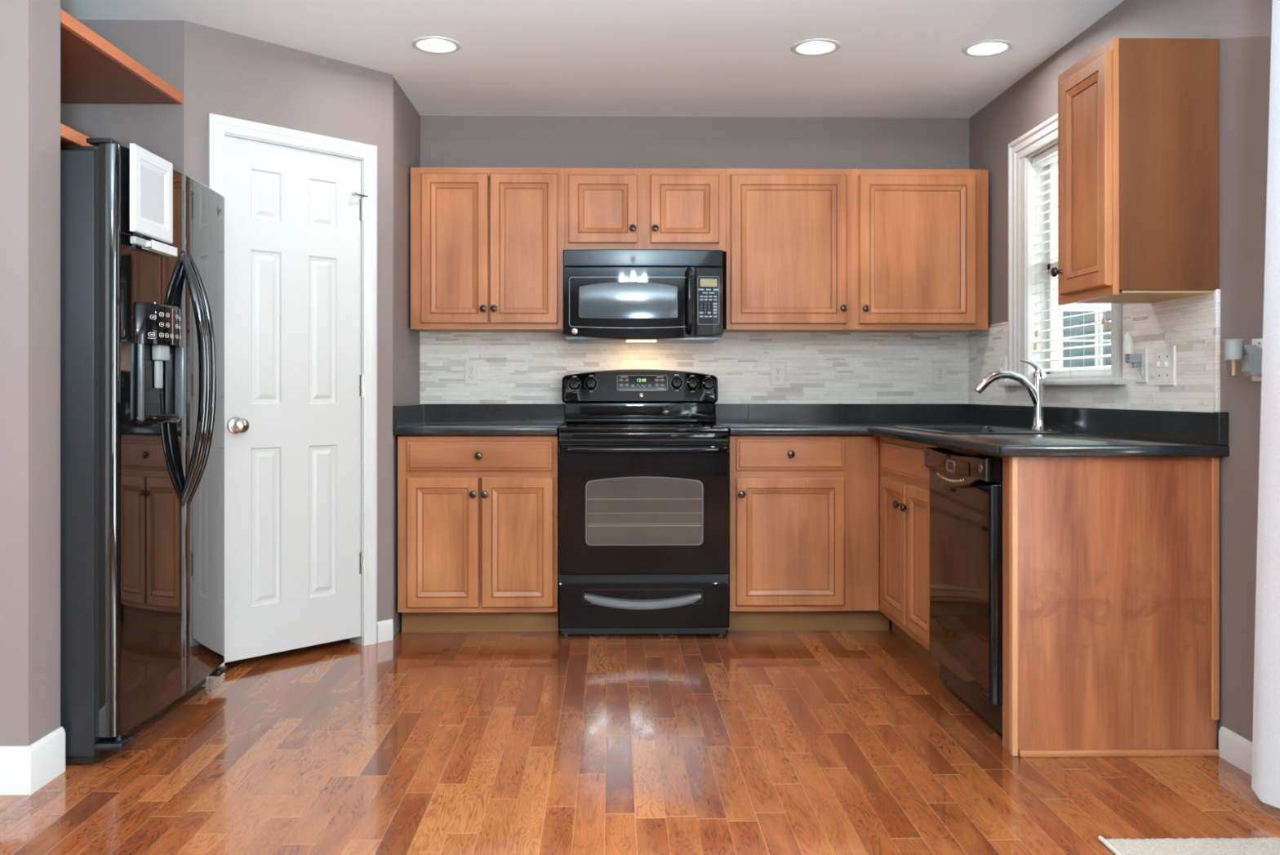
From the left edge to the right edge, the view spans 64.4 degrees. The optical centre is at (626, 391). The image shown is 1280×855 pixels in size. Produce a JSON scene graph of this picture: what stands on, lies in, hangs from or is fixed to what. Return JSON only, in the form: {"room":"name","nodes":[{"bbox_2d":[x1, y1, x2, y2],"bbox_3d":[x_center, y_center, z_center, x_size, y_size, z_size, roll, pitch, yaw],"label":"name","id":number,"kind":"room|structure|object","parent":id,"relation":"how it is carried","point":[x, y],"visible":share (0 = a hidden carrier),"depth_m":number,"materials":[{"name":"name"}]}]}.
{"room":"kitchen","nodes":[
{"label":"kitchen","id":0,"kind":"room"},
{"bbox_2d":[0,0,60,795],"bbox_3d":[-2.564,-0.150,2.766,1.962,2.440,0.172,0,0,-1],"label":"wall","id":1,"kind":"structure","parent":0,"point":[30,29],"depth_m":2.71,"materials":[{"name":"grey paint"}]},
{"bbox_2d":[28,726,65,794],"bbox_3d":[-1.590,1.008,2.782,0.014,0.125,0.172,0,0,-1],"label":"baseboard","id":2,"kind":"structure","parent":1,"relation":"attached to","point":[47,753],"depth_m":2.78,"materials":[{"name":"white paint"}]},
{"bbox_2d":[60,19,183,173],"bbox_3d":[-2.075,-0.150,3.865,0.876,2.440,2.337,0,0,-1],"label":"wall","id":3,"kind":"structure","parent":0,"point":[157,46],"depth_m":3.75,"materials":[{"name":"grey paint"}]},
{"bbox_2d":[60,123,93,150],"bbox_3d":[-2.014,-0.750,3.303,0.770,0.036,0.879,0,0,-1],"label":"shelf board","id":4,"kind":"object","parent":3,"relation":"attached to","point":[68,136],"visible":0.02,"depth_m":2.99,"materials":[{"name":"brown wood"}]},
{"bbox_2d":[60,8,183,104],"bbox_3d":[-2.014,-1.078,3.303,0.770,0.039,0.879,0,0,-1],"label":"shelf board","id":5,"kind":"object","parent":3,"relation":"attached to","point":[93,70],"visible":0.57,"depth_m":3.42,"materials":[{"name":"brown wood"}]},
{"bbox_2d":[183,20,392,621],"bbox_3d":[-1.359,-0.150,4.107,0.100,2.440,0.895,0,0,44],"label":"wall","id":6,"kind":"structure","parent":0,"point":[226,73],"depth_m":4.11,"materials":[{"name":"grey paint"}]},
{"bbox_2d":[207,112,377,676],"bbox_3d":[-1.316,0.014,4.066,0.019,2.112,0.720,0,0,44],"label":"trim","id":7,"kind":"structure","parent":6,"relation":"attached to","point":[217,125],"depth_m":4.29,"materials":[{"name":"white paint"}]},
{"bbox_2d":[224,135,368,662],"bbox_3d":[-1.311,0.029,4.076,0.103,2.010,0.614,0,0,44],"label":"door","id":8,"kind":"structure","parent":6,"relation":"in","point":[294,382],"depth_m":4.06,"materials":[{"name":"white paint"}]},
{"bbox_2d":[377,618,392,642],"bbox_3d":[-1.037,1.026,4.359,0.014,0.088,0.081,0,0,44],"label":"baseboard","id":9,"kind":"structure","parent":6,"relation":"attached to","point":[384,628],"depth_m":4.35,"materials":[{"name":"white paint"}]},
{"bbox_2d":[392,77,420,636],"bbox_3d":[-1.072,-0.150,4.742,0.100,2.440,0.617,0,0,-1],"label":"wall","id":10,"kind":"structure","parent":0,"point":[406,118],"depth_m":4.59,"materials":[{"name":"grey paint"}]},
{"bbox_2d":[60,0,1124,118],"bbox_3d":[-0.705,-1.430,0.289,5.600,0.120,10.000,0,0,-1],"label":"ceiling","id":11,"kind":"structure","parent":0,"point":[548,58],"depth_m":4.01,"materials":[{"name":"white paint"}]},
{"bbox_2d":[411,35,461,53],"bbox_3d":[-0.753,-1.405,4.018,0.196,0.082,0.196,0,0,-1],"label":"recessed light","id":12,"kind":"object","parent":11,"relation":"in","point":[433,45],"visible":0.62,"depth_m":4.06,"materials":[{"name":"white paint"}]},
{"bbox_2d":[791,38,840,56],"bbox_3d":[0.752,-1.405,4.043,0.196,0.082,0.196,0,0,-1],"label":"recessed light","id":13,"kind":"object","parent":11,"relation":"in","point":[815,46],"visible":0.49,"depth_m":4.08,"materials":[{"name":"white paint"}]},
{"bbox_2d":[961,39,1013,57],"bbox_3d":[1.439,-1.405,4.054,0.196,0.082,0.196,0,0,-1],"label":"recessed light","id":14,"kind":"object","parent":11,"relation":"in","point":[984,48],"visible":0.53,"depth_m":4.09,"materials":[{"name":"white paint"}]},
{"bbox_2d":[0,618,1279,854],"bbox_3d":[-0.705,1.110,0.289,5.600,0.080,10.000,0,0,-1],"label":"floor","id":15,"kind":"structure","parent":0,"point":[735,742],"depth_m":2.90,"materials":[{"name":"brown wood"}]},
{"bbox_2d":[60,137,226,763],"bbox_3d":[-1.768,0.172,3.302,0.831,1.795,0.827,0,0,-1],"label":"refrigerator","id":16,"kind":"object","parent":15,"relation":"on","point":[142,331],"visible":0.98,"depth_m":2.99,"materials":[{"name":"black metal"}]},
{"bbox_2d":[129,236,145,246],"bbox_3d":[-1.427,-0.438,2.966,0.018,0.021,0.063,0,0,-1],"label":"clip","id":17,"kind":"object","parent":16,"relation":"attached to","point":[136,241],"visible":1,"depth_m":2.95,"materials":[{"name":"grey plastic"}]},
{"bbox_2d":[133,232,143,238],"bbox_3d":[-1.426,-0.455,2.965,0.012,0.011,0.045,0,0,-1],"label":"marker pen","id":18,"kind":"object","parent":17,"relation":"on","point":[135,234],"visible":1,"depth_m":2.96,"materials":[{"name":"black plastic"}]},
{"bbox_2d":[129,143,173,244],"bbox_3d":[-1.430,-0.590,3.062,0.016,0.253,0.255,0,0,-1],"label":"memo board","id":19,"kind":"object","parent":16,"relation":"attached to","point":[151,175],"visible":1,"depth_m":3.04,"materials":[{"name":"white plastic"}]},
{"bbox_2d":[142,240,177,256],"bbox_3d":[-1.424,-0.438,3.101,0.030,0.029,0.177,0,0,-1],"label":"marker tray","id":20,"kind":"object","parent":16,"relation":"attached to","point":[153,246],"visible":0.96,"depth_m":3.08,"materials":[{"name":"grey plastic"}]},
{"bbox_2d":[397,433,559,631],"bbox_3d":[-0.657,0.633,4.724,0.699,0.874,0.659,0,0,-1],"label":"base cabinet","id":21,"kind":"object","parent":15,"relation":"on","point":[477,515],"visible":0.98,"depth_m":4.44,"materials":[{"name":"brown wood"}]},
{"bbox_2d":[392,404,564,435],"bbox_3d":[-0.664,0.126,4.732,0.714,0.128,0.650,0,0,-1],"label":"countertop","id":22,"kind":"structure","parent":21,"relation":"on","point":[412,419],"depth_m":5.03,"materials":[{"name":"black stone"}]},
{"bbox_2d":[558,368,730,635],"bbox_3d":[0.068,0.480,4.690,0.760,1.179,0.734,0,0,-1],"label":"electric range","id":23,"kind":"object","parent":15,"relation":"on","point":[644,456],"visible":1,"depth_m":4.39,"materials":[{"name":"black metal"}]},
{"bbox_2d":[558,422,728,431],"bbox_3d":[0.070,0.166,4.696,0.739,0.023,0.595,0,0,-1],"label":"cooktop","id":24,"kind":"object","parent":23,"relation":"in","point":[567,427],"depth_m":4.40,"materials":[{"name":"black ceramic"}]},
{"bbox_2d":[727,434,888,630],"bbox_3d":[0.810,0.633,4.748,0.726,0.874,0.659,0,0,-1],"label":"base cabinet","id":25,"kind":"object","parent":15,"relation":"on","point":[804,509],"visible":0.97,"depth_m":4.46,"materials":[{"name":"brown wood"}]},
{"bbox_2d":[715,404,1229,457],"bbox_3d":[1.097,0.125,4.014,1.278,0.130,2.140,0,0,-1],"label":"countertop","id":26,"kind":"structure","parent":25,"relation":"on","point":[1086,432],"depth_m":3.79,"materials":[{"name":"black stone"}]},
{"bbox_2d":[893,425,1062,434],"bbox_3d":[1.372,0.236,4.053,0.441,0.177,0.696,0,0,-1],"label":"sink","id":27,"kind":"object","parent":26,"relation":"in","point":[946,429],"visible":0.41,"depth_m":4.21,"materials":[{"name":"black stone"}]},
{"bbox_2d":[973,359,1055,431],"bbox_3d":[1.521,0.015,3.981,0.289,0.281,0.148,0,0,-1],"label":"kitchen faucet","id":28,"kind":"object","parent":26,"relation":"on","point":[1036,389],"visible":0.88,"depth_m":4.01,"materials":[{"name":"silver metal"}]},
{"bbox_2d":[879,436,939,670],"bbox_3d":[1.399,0.633,4.120,0.664,0.874,0.866,0,0,-1],"label":"base cabinet","id":29,"kind":"object","parent":15,"relation":"on","point":[904,477],"visible":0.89,"depth_m":4.04,"materials":[{"name":"brown wood"}]},
{"bbox_2d":[924,446,1002,733],"bbox_3d":[1.395,0.633,3.381,0.642,0.870,0.601,0,0,-1],"label":"dishwasher","id":30,"kind":"object","parent":15,"relation":"on","point":[966,487],"visible":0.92,"depth_m":3.26,"materials":[{"name":"black metal"}]},
{"bbox_2d":[1002,456,1219,756],"bbox_3d":[1.435,0.631,3.026,0.612,0.878,0.104,0,0,-1],"label":"cabinet end panel","id":31,"kind":"object","parent":15,"relation":"on","point":[1111,564],"visible":0.91,"depth_m":2.99,"materials":[{"name":"brown wood"}]},
{"bbox_2d":[1097,835,1279,854],"bbox_3d":[1.372,1.064,1.899,0.480,0.012,1.054,0,0,-1],"label":"rug","id":32,"kind":"object","parent":15,"relation":"on","point":[1167,846],"visible":1,"depth_m":2.37,"materials":[{"name":"beige fabric"}]},
{"bbox_2d":[420,115,968,423],"bbox_3d":[-0.308,-0.150,5.138,4.450,2.440,0.150,0,0,-1],"label":"wall","id":33,"kind":"structure","parent":0,"point":[446,141],"depth_m":5.07,"materials":[{"name":"grey paint"}]},
{"bbox_2d":[464,361,478,384],"bbox_3d":[-0.771,-0.091,5.042,0.072,0.115,0.008,0,0,-1],"label":"wall outlet","id":34,"kind":"object","parent":33,"relation":"attached to","point":[471,368],"visible":1,"depth_m":5.04,"materials":[{"name":"white plastic"}]},
{"bbox_2d":[467,374,474,379],"bbox_3d":[-0.771,-0.071,5.039,0.032,0.026,0.002,0,0,-1],"label":"socket","id":35,"kind":"object","parent":34,"relation":"attached to","point":[469,376],"depth_m":5.04,"materials":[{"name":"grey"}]},
{"bbox_2d":[467,366,474,371],"bbox_3d":[-0.771,-0.111,5.039,0.032,0.026,0.002,0,0,-1],"label":"socket","id":36,"kind":"object","parent":34,"relation":"attached to","point":[469,368],"depth_m":5.04,"materials":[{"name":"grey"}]},
{"bbox_2d":[410,167,564,332],"bbox_3d":[-0.651,-0.667,4.868,0.719,0.754,0.359,0,0,-1],"label":"upper cabinet","id":37,"kind":"object","parent":33,"relation":"attached to","point":[487,244],"visible":0.96,"depth_m":4.73,"materials":[{"name":"brown wood"}]},
{"bbox_2d":[564,168,726,253],"bbox_3d":[0.086,-0.850,4.880,0.755,0.389,0.359,0,0,-1],"label":"upper cabinet","id":38,"kind":"object","parent":33,"relation":"attached to","point":[606,208],"visible":0.96,"depth_m":4.74,"materials":[{"name":"brown wood"}]},
{"bbox_2d":[563,248,723,343],"bbox_3d":[0.073,-0.443,4.839,0.739,0.422,0.438,0,0,-1],"label":"microwave oven","id":39,"kind":"object","parent":38,"relation":"attached to","point":[611,295],"visible":1,"depth_m":4.67,"materials":[{"name":"black metal"}]},
{"bbox_2d":[419,331,968,404],"bbox_3d":[0.346,-0.118,5.069,2.745,0.367,0.009,0,0,-1],"label":"tile backsplash","id":40,"kind":"structure","parent":33,"relation":"attached to","point":[514,367],"depth_m":5.07,"materials":[{"name":"tile"}]},
{"bbox_2d":[770,362,785,385],"bbox_3d":[0.753,-0.088,5.067,0.072,0.115,0.008,0,0,-1],"label":"wall outlet","id":41,"kind":"object","parent":33,"relation":"attached to","point":[777,369],"visible":1,"depth_m":5.07,"materials":[{"name":"white plastic"}]},
{"bbox_2d":[774,374,781,380],"bbox_3d":[0.753,-0.069,5.064,0.032,0.026,0.002,0,0,-1],"label":"socket","id":42,"kind":"object","parent":41,"relation":"attached to","point":[777,377],"depth_m":5.06,"materials":[{"name":"grey plastic"}]},
{"bbox_2d":[774,367,781,372],"bbox_3d":[0.753,-0.107,5.064,0.032,0.026,0.002,0,0,-1],"label":"socket","id":43,"kind":"object","parent":41,"relation":"attached to","point":[776,369],"depth_m":5.06,"materials":[{"name":"grey plastic"}]},
{"bbox_2d":[722,168,988,332],"bbox_3d":[1.083,-0.666,4.896,1.237,0.756,0.359,0,0,-1],"label":"upper cabinet","id":44,"kind":"object","parent":33,"relation":"attached to","point":[808,250],"visible":0.99,"depth_m":4.76,"materials":[{"name":"brown wood"}]},
{"bbox_2d":[932,362,946,385],"bbox_3d":[1.566,-0.088,5.080,0.072,0.115,0.008,0,0,-1],"label":"wall outlet","id":45,"kind":"object","parent":33,"relation":"attached to","point":[939,370],"visible":1,"depth_m":5.08,"materials":[{"name":"white plastic"}]},
{"bbox_2d":[937,374,943,380],"bbox_3d":[1.566,-0.069,5.077,0.032,0.026,0.002,0,0,-1],"label":"socket","id":46,"kind":"object","parent":45,"relation":"attached to","point":[940,377],"depth_m":5.08,"materials":[{"name":"grey plastic"}]},
{"bbox_2d":[937,367,943,372],"bbox_3d":[1.566,-0.107,5.077,0.032,0.026,0.002,0,0,-1],"label":"socket","id":47,"kind":"object","parent":45,"relation":"attached to","point":[939,369],"depth_m":5.08,"materials":[{"name":"grey plastic"}]},
{"bbox_2d":[968,0,1272,749],"bbox_3d":[1.871,-0.150,0.264,0.150,2.440,9.667,0,0,-1],"label":"wall","id":48,"kind":"structure","parent":0,"point":[1242,28],"depth_m":2.95,"materials":[{"name":"grey paint"}]},
{"bbox_2d":[999,357,1006,381],"bbox_3d":[1.708,-0.093,4.628,0.017,0.118,0.075,0,0,-1],"label":"switch plate","id":49,"kind":"object","parent":48,"relation":"attached to","point":[1002,362],"visible":0.51,"depth_m":4.62,"materials":[{"name":"white plastic"}]},
{"bbox_2d":[998,113,1126,386],"bbox_3d":[1.784,-0.561,4.059,0.202,1.077,1.060,0,0,-1],"label":"window","id":50,"kind":"structure","parent":48,"relation":"in","point":[1021,151],"depth_m":4.38,"materials":[{"name":"white paint"}]},
{"bbox_2d":[1032,144,1111,377],"bbox_3d":[1.771,-0.530,4.009,0.066,0.949,0.736,0,0,-1],"label":"window blind","id":51,"kind":"object","parent":50,"relation":"attached to","point":[1050,156],"visible":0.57,"depth_m":4.14,"materials":[{"name":"white plastic"}]},
{"bbox_2d":[968,293,1213,412],"bbox_3d":[1.730,-0.118,4.050,0.009,0.367,2.073,0,0,-1],"label":"tile backsplash","id":52,"kind":"structure","parent":48,"relation":"attached to","point":[1186,323],"depth_m":3.40,"materials":[{"name":"tile"}]},
{"bbox_2d":[990,288,1220,412],"bbox_3d":[1.731,-0.124,3.889,0.013,0.379,1.788,0,0,-1],"label":"trim","id":53,"kind":"structure","parent":48,"relation":"attached to","point":[1216,293],"depth_m":3.00,"materials":[{"name":"stone"}]},
{"bbox_2d":[1050,37,1218,305],"bbox_3d":[1.562,-0.665,3.183,0.368,0.758,0.370,0,0,-1],"label":"upper cabinet","id":54,"kind":"object","parent":48,"relation":"attached to","point":[1138,118],"visible":1,"depth_m":3.00,"materials":[{"name":"brown wood"}]},
{"bbox_2d":[1135,346,1147,382],"bbox_3d":[1.732,-0.088,3.420,0.008,0.118,0.072,0,0,-1],"label":"wall outlet","id":55,"kind":"object","parent":48,"relation":"attached to","point":[1141,373],"visible":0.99,"depth_m":3.40,"materials":[{"name":"white plastic"}]},
{"bbox_2d":[1122,332,1141,367],"bbox_3d":[1.700,-0.139,3.423,0.054,0.118,0.040,0,0,-1],"label":"night light","id":56,"kind":"object","parent":55,"relation":"attached to","point":[1127,347],"visible":1,"depth_m":3.41,"materials":[{"name":"grey plastic"}]},
{"bbox_2d":[1137,367,1142,374],"bbox_3d":[1.729,-0.069,3.420,0.002,0.026,0.032,0,0,-1],"label":"socket","id":57,"kind":"object","parent":55,"relation":"attached to","point":[1140,369],"depth_m":3.42,"materials":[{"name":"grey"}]},
{"bbox_2d":[1154,345,1176,386],"bbox_3d":[1.730,-0.082,3.278,0.017,0.128,0.122,0,0,-1],"label":"switch plate","id":58,"kind":"object","parent":48,"relation":"attached to","point":[1165,357],"visible":1,"depth_m":3.27,"materials":[{"name":"white plastic"}]},
{"bbox_2d":[1218,725,1252,774],"bbox_3d":[1.757,1.026,2.266,0.014,0.088,1.435,0,0,-1],"label":"baseboard","id":59,"kind":"structure","parent":48,"relation":"attached to","point":[1235,748],"depth_m":2.90,"materials":[{"name":"white paint"}]},
{"bbox_2d":[1252,338,1262,381],"bbox_3d":[1.752,-0.087,2.809,0.006,0.118,0.072,0,0,-1],"label":"wall plate","id":60,"kind":"object","parent":48,"relation":"attached to","point":[1259,342],"visible":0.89,"depth_m":2.82,"materials":[{"name":"white plastic"}]},
{"bbox_2d":[1222,338,1262,377],"bbox_3d":[1.699,-0.092,2.808,0.098,0.104,0.054,0,0,-1],"label":"air freshener","id":61,"kind":"object","parent":60,"relation":"attached to","point":[1251,355],"visible":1,"depth_m":2.79,"materials":[{"name":"grey plastic"}]},
{"bbox_2d":[1225,359,1241,377],"bbox_3d":[1.677,-0.064,2.807,0.039,0.048,0.039,0,0,-1],"label":"oil bottle","id":62,"kind":"object","parent":61,"relation":"on","point":[1233,361],"depth_m":2.81,"materials":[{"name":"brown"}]},
{"bbox_2d":[1222,338,1244,359],"bbox_3d":[1.677,-0.116,2.807,0.054,0.056,0.054,0,0,-1],"label":"cup","id":63,"kind":"object","parent":61,"relation":"on","point":[1234,348],"depth_m":2.79,"materials":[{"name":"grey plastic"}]},
{"bbox_3d":[1.741,-1.265,1.038,0.083,0.022,3.220,0,0,-1],"label":"curtain rod","id":64,"kind":"object","parent":48,"relation":"attached to","visible":0},
{"bbox_2d":[1251,0,1279,808],"bbox_3d":[1.677,-0.107,2.095,0.136,2.285,1.032,0,0,-1],"label":"curtain","id":65,"kind":"object","parent":64,"relation":"hanging from","point":[1265,772],"visible":1,"depth_m":2.57,"materials":[{"name":"white fabric"}]},
{"label":"outside","id":66,"kind":"structure","parent":0,"visible":0},
{"bbox_3d":[16.053,1.295,9.260,27.600,0.050,42.000,0,0,-1],"label":"ground","id":67,"kind":"structure","parent":66,"visible":0},
{"bbox_2d":[1062,302,1111,370],"bbox_3d":[10.620,-1.630,23.634,14.000,5.800,7.080,0,0,-1],"label":"house","id":68,"kind":"structure","parent":67,"relation":"on","point":[1092,307],"depth_m":20.07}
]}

